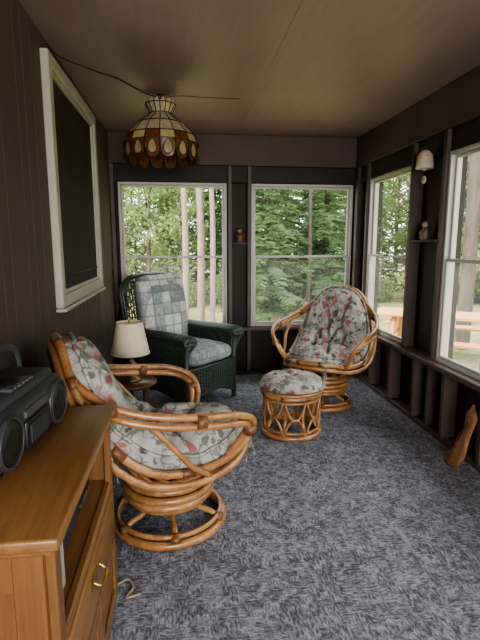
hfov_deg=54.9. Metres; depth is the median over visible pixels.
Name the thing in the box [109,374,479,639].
floor
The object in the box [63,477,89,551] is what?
recorder
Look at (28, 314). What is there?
wall
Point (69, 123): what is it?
window
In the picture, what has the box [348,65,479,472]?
wall
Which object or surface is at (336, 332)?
swivel chair
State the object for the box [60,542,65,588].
books
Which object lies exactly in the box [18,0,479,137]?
ceiling
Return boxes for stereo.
[0,343,66,477]
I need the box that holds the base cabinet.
[0,405,117,639]
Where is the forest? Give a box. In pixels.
[123,152,479,349]
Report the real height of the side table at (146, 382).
0.426 m
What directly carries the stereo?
on the base cabinet
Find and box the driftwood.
[444,405,477,468]
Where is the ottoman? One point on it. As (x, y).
(284, 386)
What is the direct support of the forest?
on the ground
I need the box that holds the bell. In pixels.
[415,135,433,183]
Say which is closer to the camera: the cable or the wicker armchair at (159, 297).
the cable
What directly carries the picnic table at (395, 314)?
on the ground
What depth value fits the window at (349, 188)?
4.64 m
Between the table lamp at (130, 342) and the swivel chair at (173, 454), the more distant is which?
the table lamp at (130, 342)
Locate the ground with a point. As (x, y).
(470, 358)
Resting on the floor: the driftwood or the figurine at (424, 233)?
the driftwood
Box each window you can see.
[39,48,105,312]
[117,181,226,322]
[251,184,353,325]
[365,165,410,343]
[435,142,479,380]
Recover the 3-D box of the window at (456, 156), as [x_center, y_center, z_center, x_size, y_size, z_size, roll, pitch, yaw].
[1.468,-0.312,2.555,0.084,1.393,1.148,-1,10,-7]
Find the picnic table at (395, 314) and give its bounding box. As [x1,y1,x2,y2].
[377,307,479,370]
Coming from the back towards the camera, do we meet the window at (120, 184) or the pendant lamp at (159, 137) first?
the window at (120, 184)
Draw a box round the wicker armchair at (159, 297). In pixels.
[118,272,243,401]
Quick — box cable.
[45,42,233,99]
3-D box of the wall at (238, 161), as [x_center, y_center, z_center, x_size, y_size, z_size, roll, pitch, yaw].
[-0.018,-0.603,4.623,2.630,2.350,0.185,-1,10,-7]
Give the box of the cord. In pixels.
[118,578,140,598]
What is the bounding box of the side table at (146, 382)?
[115,375,156,402]
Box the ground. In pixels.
[126,259,479,370]
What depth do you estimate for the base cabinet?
1.10 m
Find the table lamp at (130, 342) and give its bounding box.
[111,319,149,382]
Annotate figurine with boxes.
[235,228,244,242]
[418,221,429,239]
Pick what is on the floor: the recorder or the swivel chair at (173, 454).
the swivel chair at (173, 454)
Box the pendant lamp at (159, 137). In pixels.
[123,94,199,168]
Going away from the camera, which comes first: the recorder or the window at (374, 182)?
the recorder
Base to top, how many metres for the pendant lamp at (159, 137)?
0.454 m
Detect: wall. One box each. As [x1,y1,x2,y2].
[0,0,117,376]
[107,131,356,377]
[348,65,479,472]
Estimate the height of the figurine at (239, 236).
0.147 m
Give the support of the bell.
hanging from the wall at (436, 396)
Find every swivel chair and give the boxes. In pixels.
[46,331,256,551]
[271,285,379,412]
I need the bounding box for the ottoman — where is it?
[259,369,324,441]
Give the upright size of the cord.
0.014 m
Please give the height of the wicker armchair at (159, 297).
1.080 m
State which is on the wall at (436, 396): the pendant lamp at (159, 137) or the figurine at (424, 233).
the figurine at (424, 233)

